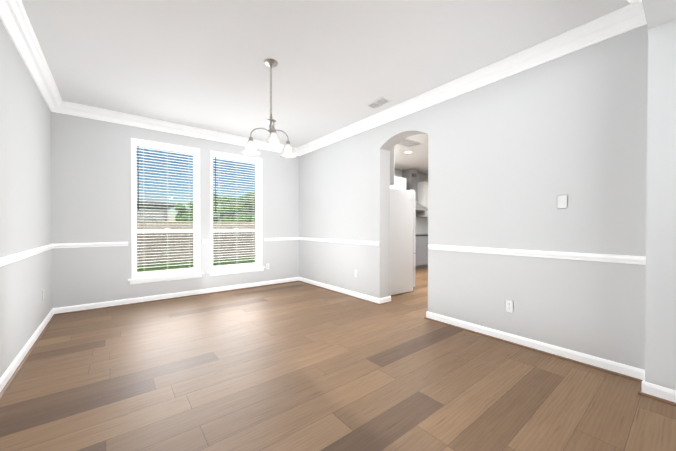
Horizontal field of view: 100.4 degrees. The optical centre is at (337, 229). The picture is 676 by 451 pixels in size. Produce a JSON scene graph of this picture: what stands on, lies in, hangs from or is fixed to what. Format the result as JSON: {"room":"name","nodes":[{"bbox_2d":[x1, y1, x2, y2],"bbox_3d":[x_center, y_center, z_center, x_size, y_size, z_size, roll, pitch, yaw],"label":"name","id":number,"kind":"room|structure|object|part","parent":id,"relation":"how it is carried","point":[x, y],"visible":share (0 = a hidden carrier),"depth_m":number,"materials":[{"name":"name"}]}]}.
{"room":"empty dining room","nodes":[
{"label":"empty dining room","id":0,"kind":"room"},
{"bbox_2d":[0,19,52,377],"bbox_3d":[-0.895,-0.005,-0.037,0.220,3.160,9.050,0,1,-39],"label":"wall","id":1,"kind":"structure","parent":0,"point":[25,183],"depth_m":2.41,"materials":[{"name":"paint"}]},
{"bbox_2d":[0,244,54,266],"bbox_3d":[-0.869,0.243,0.127,0.021,0.060,8.830,0,1,-39],"label":"trim","id":2,"kind":"structure","parent":1,"relation":"attached to","point":[12,258],"depth_m":2.38,"materials":[{"name":"paint"}]},
{"bbox_2d":[0,308,55,391],"bbox_3d":[-0.872,1.079,0.131,0.014,0.088,8.830,0,1,-39],"label":"baseboard","id":3,"kind":"structure","parent":1,"relation":"attached to","point":[13,366],"depth_m":2.38,"materials":[{"name":"paint"}]},
{"bbox_2d":[0,314,56,398],"bbox_3d":[-0.865,1.115,0.137,0.030,0.016,8.830,0,1,-39],"label":"trim","id":4,"kind":"structure","parent":1,"relation":"attached to","point":[10,380],"depth_m":2.32,"materials":[{"name":"brown"}]},
{"bbox_2d":[0,0,63,112],"bbox_3d":[-1.969,-1.534,1.568,0.115,0.130,5.180,0,1,-39],"label":"crown molding","id":5,"kind":"structure","parent":1,"relation":"attached to","point":[14,18],"depth_m":2.40,"materials":[{"name":"paint"}]},
{"bbox_2d":[51,112,427,307],"bbox_3d":[-0.455,-0.059,6.240,8.730,3.160,0.220,0,1,-39],"label":"wall","id":6,"kind":"structure","parent":0,"point":[91,177],"depth_m":3.96,"materials":[{"name":"paint"}]},
{"bbox_2d":[55,242,127,247],"bbox_3d":[-3.306,0.212,3.816,0.747,0.060,0.021,0,1,-39],"label":"trim","id":7,"kind":"structure","parent":6,"relation":"attached to","point":[97,244],"depth_m":3.79,"materials":[{"name":"paint"}]},
{"bbox_2d":[131,138,200,278],"bbox_3d":[-2.701,-0.293,4.446,0.920,2.060,0.224,0,1,-39],"label":"liner","id":8,"kind":"object","parent":6,"relation":"in","point":[198,205],"visible":0.65,"depth_m":4.37,"materials":[{"name":"paint"}]},
{"bbox_2d":[133,141,197,276],"bbox_3d":[-2.688,-0.293,4.430,0.860,2.000,0.155,0,1,-39],"label":"window","id":9,"kind":"structure","parent":8,"relation":"in","point":[194,193],"depth_m":4.38,"materials":[{"name":"white plastic"}]},
{"bbox_2d":[138,169,138,209],"bbox_3d":[-2.931,-0.765,4.131,0.012,0.957,0.022,0,1,-39],"label":"blind wand","id":10,"kind":"object","parent":9,"relation":"hanging from","point":[138,189],"visible":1,"depth_m":4.13,"materials":[{"name":"black"}]},
{"bbox_2d":[143,147,143,214],"bbox_3d":[-2.885,-0.291,4.188,0.004,1.893,0.002,0,1,-39],"label":"blind cord","id":11,"kind":"object","parent":9,"relation":"hanging from","point":[143,147],"depth_m":4.23,"materials":[{"name":"white fabric"}]},
{"bbox_2d":[167,150,167,269],"bbox_3d":[-2.647,-0.292,4.378,0.004,1.893,0.002,0,1,-39],"label":"blind cord","id":12,"kind":"object","parent":9,"relation":"hanging from","point":[167,193],"depth_m":4.37,"materials":[{"name":"white fabric"}]},
{"bbox_2d":[188,153,189,232],"bbox_3d":[-2.408,-0.294,4.568,0.004,1.893,0.002,0,1,-39],"label":"blind cord","id":13,"kind":"object","parent":9,"relation":"hanging from","point":[188,153],"depth_m":4.57,"materials":[{"name":"white fabric"}]},
{"bbox_2d":[137,233,193,271],"bbox_3d":[-2.740,0.347,4.501,0.786,0.633,0.002,0,1,-39],"label":"screen","id":14,"kind":"object","parent":8,"relation":"attached to","point":[140,265],"depth_m":4.48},
{"bbox_2d":[128,272,203,284],"bbox_3d":[-2.652,0.756,4.394,1.010,0.082,0.160,0,1,-39],"label":"window sill","id":15,"kind":"structure","parent":6,"relation":"attached to","point":[163,278],"depth_m":4.32,"materials":[{"name":"paint"}]},
{"bbox_2d":[60,101,295,154],"bbox_3d":[-2.184,-1.560,4.635,3.360,0.130,0.115,0,1,-39],"label":"crown molding","id":16,"kind":"structure","parent":6,"relation":"attached to","point":[70,108],"depth_m":4.20,"materials":[{"name":"paint"}]},
{"bbox_2d":[56,277,299,314],"bbox_3d":[-2.198,1.040,4.710,3.585,0.088,0.014,0,1,-39],"label":"baseboard","id":17,"kind":"structure","parent":6,"relation":"attached to","point":[186,293],"depth_m":4.32,"materials":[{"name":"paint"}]},
{"bbox_2d":[210,150,261,270],"bbox_3d":[-1.857,-0.299,5.118,0.920,2.060,0.224,0,1,-39],"label":"window frame","id":18,"kind":"structure","parent":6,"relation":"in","point":[259,211],"depth_m":5.28,"materials":[{"name":"paint"}]},
{"bbox_2d":[213,232,254,265],"bbox_3d":[-1.897,0.342,5.172,0.786,0.633,0.002,0,1,-39],"label":"blinds","id":19,"kind":"object","parent":18,"relation":"attached to","point":[251,243],"depth_m":5.14,"materials":[{"name":"white plastic"}]},
{"bbox_2d":[212,153,259,269],"bbox_3d":[-1.845,-0.299,5.102,0.860,2.000,0.155,0,1,-39],"label":"window","id":20,"kind":"structure","parent":18,"relation":"in","point":[256,194],"depth_m":5.09,"materials":[{"name":"white plastic"}]},
{"bbox_2d":[215,156,215,211],"bbox_3d":[-2.088,-0.771,4.803,0.012,0.957,0.022,0,1,-39],"label":"blind wand","id":21,"kind":"object","parent":20,"relation":"hanging from","point":[215,183],"visible":1,"depth_m":4.79,"materials":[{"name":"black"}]},
{"bbox_2d":[219,158,219,210],"bbox_3d":[-2.042,-0.297,4.860,0.004,1.893,0.002,0,1,-39],"label":"blind cord","id":22,"kind":"object","parent":20,"relation":"hanging from","point":[219,158],"depth_m":4.85,"materials":[{"name":"white fabric"}]},
{"bbox_2d":[236,213,236,263],"bbox_3d":[-1.838,-0.299,5.093,0.004,1.893,0.002,0,1,-39],"label":"blind cord","id":23,"kind":"object","parent":20,"relation":"hanging from","point":[236,213],"depth_m":5.10,"materials":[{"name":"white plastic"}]},
{"bbox_2d":[237,198,237,264],"bbox_3d":[-1.803,-0.298,5.050,0.004,1.893,0.002,0,1,-39],"label":"blind cord","id":24,"kind":"object","parent":20,"relation":"hanging from","point":[237,198],"depth_m":5.05,"materials":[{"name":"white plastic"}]},
{"bbox_2d":[208,266,265,275],"bbox_3d":[-1.809,0.750,5.066,1.010,0.082,0.160,0,1,-39],"label":"window sill","id":25,"kind":"structure","parent":6,"relation":"attached to","point":[232,271],"depth_m":4.99,"materials":[{"name":"paint"}]},
{"bbox_2d":[264,237,298,240],"bbox_3d":[-1.113,0.197,5.563,0.725,0.060,0.021,0,1,-39],"label":"trim","id":26,"kind":"structure","parent":6,"relation":"attached to","point":[286,238],"depth_m":5.56,"materials":[{"name":"paint"}]},
{"bbox_2d":[394,176,405,189],"bbox_3d":[1.456,-0.854,7.390,0.660,0.990,0.348,0,1,-39],"label":"upper cabinet","id":27,"kind":"object","parent":6,"relation":"attached to","point":[400,183],"depth_m":7.31,"materials":[{"name":"white wood"}]},
{"bbox_2d":[402,169,427,210],"bbox_3d":[2.074,-1.081,7.784,0.760,1.138,0.498,0,1,-39],"label":"range hood","id":28,"kind":"object","parent":6,"relation":"attached to","point":[410,175],"visible":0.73,"depth_m":7.75,"materials":[{"name":"silver metal"}]},
{"bbox_2d":[415,217,427,233],"bbox_3d":[1.569,-0.109,7.702,3.298,0.501,0.011,0,1,-39],"label":"backsplash","id":29,"kind":"structure","parent":6,"relation":"attached to","point":[421,225],"depth_m":8.44,"materials":[{"name":"tile"}]},
{"bbox_2d":[416,181,427,215],"bbox_3d":[2.518,-0.861,8.236,0.455,0.990,0.348,0,1,-39],"label":"upper cabinet","id":30,"kind":"object","parent":6,"relation":"attached to","point":[422,192],"depth_m":8.04,"materials":[{"name":"white wood"}]},
{"bbox_2d":[21,0,631,174],"bbox_3d":[2.365,-1.649,2.687,8.730,0.080,9.270,0,1,-39],"label":"ceiling","id":31,"kind":"structure","parent":0,"point":[202,65],"depth_m":2.55,"materials":[{"name":"paint"}]},
{"bbox_2d":[242,59,295,157],"bbox_3d":[-0.609,-1.180,2.731,0.510,0.859,0.523,0,1,-39],"label":"chandelier","id":32,"kind":"object","parent":31,"relation":"hanging from","point":[273,140],"visible":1,"depth_m":2.72,"materials":[{"name":"white glass"}]},
{"bbox_3d":[-0.609,-0.809,2.734,0.510,0.117,0.523,0,1,-39],"label":"lamp shade","id":33,"kind":"part","parent":32,"relation":"part of","materials":[{"name":"white glass"}]},
{"bbox_3d":[-0.609,-0.926,2.733,0.398,0.128,0.411,0,1,-39],"label":"arm","id":34,"kind":"part","parent":32,"relation":"part of"},
{"bbox_3d":[-0.649,-1.341,2.724,0.026,0.506,0.026,0,1,-39],"label":"chain","id":35,"kind":"part","parent":32,"relation":"part of","materials":[{"name":"silver metal"}]},
{"bbox_2d":[364,97,391,108],"bbox_3d":[0.512,-1.612,3.608,0.180,0.009,0.310,0,1,-39],"label":"ceiling vent","id":36,"kind":"object","parent":31,"relation":"in","point":[378,102],"visible":1,"depth_m":3.59,"materials":[{"name":"white metal"}]},
{"bbox_2d":[398,138,422,147],"bbox_3d":[1.250,-1.626,5.283,0.700,0.009,0.320,0,1,-39],"label":"ceiling vent","id":37,"kind":"object","parent":31,"relation":"in","point":[405,142],"visible":0.58,"depth_m":5.34,"materials":[{"name":"white"}]},
{"bbox_2d":[0,268,675,450],"bbox_3d":[2.365,1.131,2.711,8.730,0.060,9.270,0,1,-39],"label":"floor","id":38,"kind":"structure","parent":0,"point":[296,366],"depth_m":1.98,"materials":[{"name":"brown wood"}]},
{"bbox_2d":[390,188,415,295],"bbox_3d":[0.766,0.198,5.013,0.939,1.767,0.884,0,1,-39],"label":"fridge","id":39,"kind":"object","parent":38,"relation":"on","point":[402,235],"visible":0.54,"depth_m":4.70,"materials":[{"name":"white metal"}]},
{"bbox_3d":[1.065,0.174,5.253,0.060,1.671,0.872,0,1,-39],"label":"door","id":40,"kind":"part","parent":39,"relation":"part of","materials":[{"name":"white metal"}]},
{"bbox_2d":[414,234,421,269],"bbox_3d":[1.707,0.624,7.423,0.570,0.876,0.628,0,1,-39],"label":"base cabinet","id":41,"kind":"object","parent":38,"relation":"on","point":[421,251],"depth_m":7.34,"materials":[{"name":"grey wood"}]},
{"bbox_2d":[422,234,427,268],"bbox_3d":[2.059,0.621,7.704,0.570,0.876,0.628,0,1,-39],"label":"base cabinet","id":42,"kind":"object","parent":38,"relation":"on","point":[424,236],"depth_m":7.54,"materials":[{"name":"grey wood"}]},
{"bbox_2d":[299,24,647,369],"bbox_3d":[2.036,-0.251,2.437,0.220,2.710,8.830,0,1,-39],"label":"wall","id":43,"kind":"structure","parent":0,"point":[511,158],"depth_m":2.63,"materials":[{"name":"paint"}]},
{"bbox_2d":[299,237,378,245],"bbox_3d":[-0.111,0.202,4.943,0.021,0.060,2.240,0,1,-39],"label":"trim","id":44,"kind":"structure","parent":43,"relation":"attached to","point":[376,243],"depth_m":4.70,"materials":[{"name":"paint"}]},
{"bbox_2d":[299,277,383,304],"bbox_3d":[-0.089,1.038,4.927,0.014,0.088,2.224,0,1,-39],"label":"baseboard","id":45,"kind":"structure","parent":43,"relation":"attached to","point":[377,300],"depth_m":4.65,"materials":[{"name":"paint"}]},
{"bbox_2d":[390,147,394,185],"bbox_3d":[0.512,-1.022,4.803,0.348,0.610,0.880,0,1,-39],"label":"upper cabinet","id":46,"kind":"object","parent":43,"relation":"attached to","point":[392,166],"visible":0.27,"depth_m":4.53,"materials":[{"name":"white wood"}]},
{"bbox_2d":[296,11,646,155],"bbox_3d":[0.670,-1.554,3.872,0.115,0.130,4.866,0,1,-39],"label":"crown molding","id":47,"kind":"structure","parent":43,"relation":"attached to","point":[607,26],"depth_m":2.73,"materials":[{"name":"paint"}]},
{"bbox_2d":[505,300,512,312],"bbox_3d":[1.661,0.748,2.732,0.009,0.115,0.070,0,1,-39],"label":"electrical outlet","id":48,"kind":"object","parent":43,"relation":"attached to","point":[508,305],"visible":1,"depth_m":2.73,"materials":[{"name":"white plastic"}]},
{"bbox_2d":[424,317,642,384],"bbox_3d":[1.644,1.093,2.739,0.030,0.016,1.846,0,1,-39],"label":"trim","id":49,"kind":"structure","parent":43,"relation":"attached to","point":[574,361],"depth_m":2.48,"materials":[{"name":"brown"}]},
{"bbox_2d":[426,311,644,377],"bbox_3d":[1.655,1.057,2.738,0.014,0.088,1.830,0,1,-39],"label":"baseboard","id":50,"kind":"structure","parent":43,"relation":"attached to","point":[620,368],"depth_m":2.48,"materials":[{"name":"paint"}]},
{"bbox_2d":[428,244,645,264],"bbox_3d":[1.660,0.221,2.719,0.021,0.060,1.806,0,1,-39],"label":"trim","id":51,"kind":"structure","parent":43,"relation":"attached to","point":[627,259],"depth_m":2.46,"materials":[{"name":"paint"}]},
{"bbox_2d":[557,195,566,208],"bbox_3d":[1.913,-0.234,2.405,0.014,0.115,0.070,0,1,-39],"label":"rocker light switch","id":52,"kind":"object","parent":43,"relation":"attached to","point":[561,201],"visible":1,"depth_m":2.40,"materials":[{"name":"white plastic"}]},
{"bbox_2d":[642,0,675,389],"bbox_3d":[0.915,-0.237,0.767,3.615,2.710,0.314,0,1,-39],"label":"wall","id":53,"kind":"structure","parent":0,"point":[660,326],"depth_m":1.82,"materials":[{"name":"paint"}]},
{"bbox_2d":[616,0,643,23],"bbox_3d":[0.740,-1.528,0.891,3.270,0.130,0.115,0,1,-39],"label":"crown molding","id":54,"kind":"structure","parent":53,"relation":"attached to","point":[636,8],"depth_m":2.02,"materials":[{"name":"paint"}]},
{"bbox_2d":[636,377,675,402],"bbox_3d":[2.147,1.065,1.759,0.014,0.088,0.342,0,1,-39],"label":"baseboard","id":55,"kind":"structure","parent":53,"relation":"attached to","point":[654,389],"depth_m":1.83,"materials":[{"name":"paint"}]},
{"bbox_2d":[638,389,675,405],"bbox_3d":[2.136,1.101,1.751,0.016,0.016,0.374,0,1,-39],"label":"trim","id":56,"kind":"structure","parent":53,"relation":"attached to","point":[640,392],"depth_m":1.83,"materials":[{"name":"brown"}]},
{"label":"outside","id":57,"kind":"structure","parent":0,"visible":0},
{"bbox_2d":[137,254,254,271],"bbox_3d":[-18.630,1.237,39.571,100.000,0.200,74.550,0,1,-39],"label":"lawn","id":58,"kind":"structure","parent":57,"point":[190,263],"depth_m":11.00,"materials":[{"name":"green plant"}]},
{"bbox_2d":[137,205,167,251],"bbox_3d":[-20.309,-0.026,14.665,18.350,2.750,11.400,0,1,-39],"label":"brick house","id":59,"kind":"structure","parent":58,"relation":"on","point":[142,217],"depth_m":15.42,"materials":[{"name":"white brick"}]},
{"bbox_2d":[137,199,165,202],"bbox_3d":[-20.309,-1.996,14.648,18.950,1.150,12.000,0,1,-39],"label":"roof","id":60,"kind":"structure","parent":59,"relation":"on","point":[150,201],"depth_m":15.66,"materials":[{"name":"grey"}]},
{"bbox_2d":[137,202,175,220],"bbox_3d":[-20.264,-0.045,14.624,18.970,2.790,12.120,0,1,-39],"label":"fascia","id":61,"kind":"object","parent":59,"relation":"attached to","point":[157,204],"depth_m":15.35,"materials":[{"name":"beige"}]},
{"bbox_2d":[175,202,192,235],"bbox_3d":[-7.864,-0.046,14.727,1.542,2.800,1.668,0,1,-39],"label":"tree","id":62,"kind":"object","parent":58,"relation":"on","point":[184,216],"depth_m":14.26,"materials":[{"name":"green plant"}]},
{"bbox_2d":[137,221,254,263],"bbox_3d":[-3.812,0.500,14.552,56.010,1.700,0.160,0,1,-39],"label":"fence","id":63,"kind":"object","parent":58,"relation":"on","point":[150,225],"depth_m":12.17,"materials":[{"name":"brown wood"}]},
{"bbox_2d":[213,193,231,221],"bbox_3d":[-6.859,-0.355,15.690,2.096,3.400,1.700,0,1,-39],"label":"tree","id":64,"kind":"object","parent":58,"relation":"on","point":[221,212],"depth_m":15.46,"materials":[{"name":"green plant"}]},
{"bbox_2d":[222,195,254,221],"bbox_3d":[-5.758,-0.323,16.345,2.088,3.325,2.193,0,1,-39],"label":"tree","id":65,"kind":"object","parent":58,"relation":"on","point":[243,208],"depth_m":15.79,"materials":[{"name":"green plant"}]},
{"bbox_2d":[245,191,254,221],"bbox_3d":[-5.183,-0.545,17.904,2.430,3.742,2.246,0,1,-39],"label":"tree","id":66,"kind":"object","parent":58,"relation":"on","point":[253,206],"depth_m":16.85,"materials":[{"name":"green plant"}]}
]}

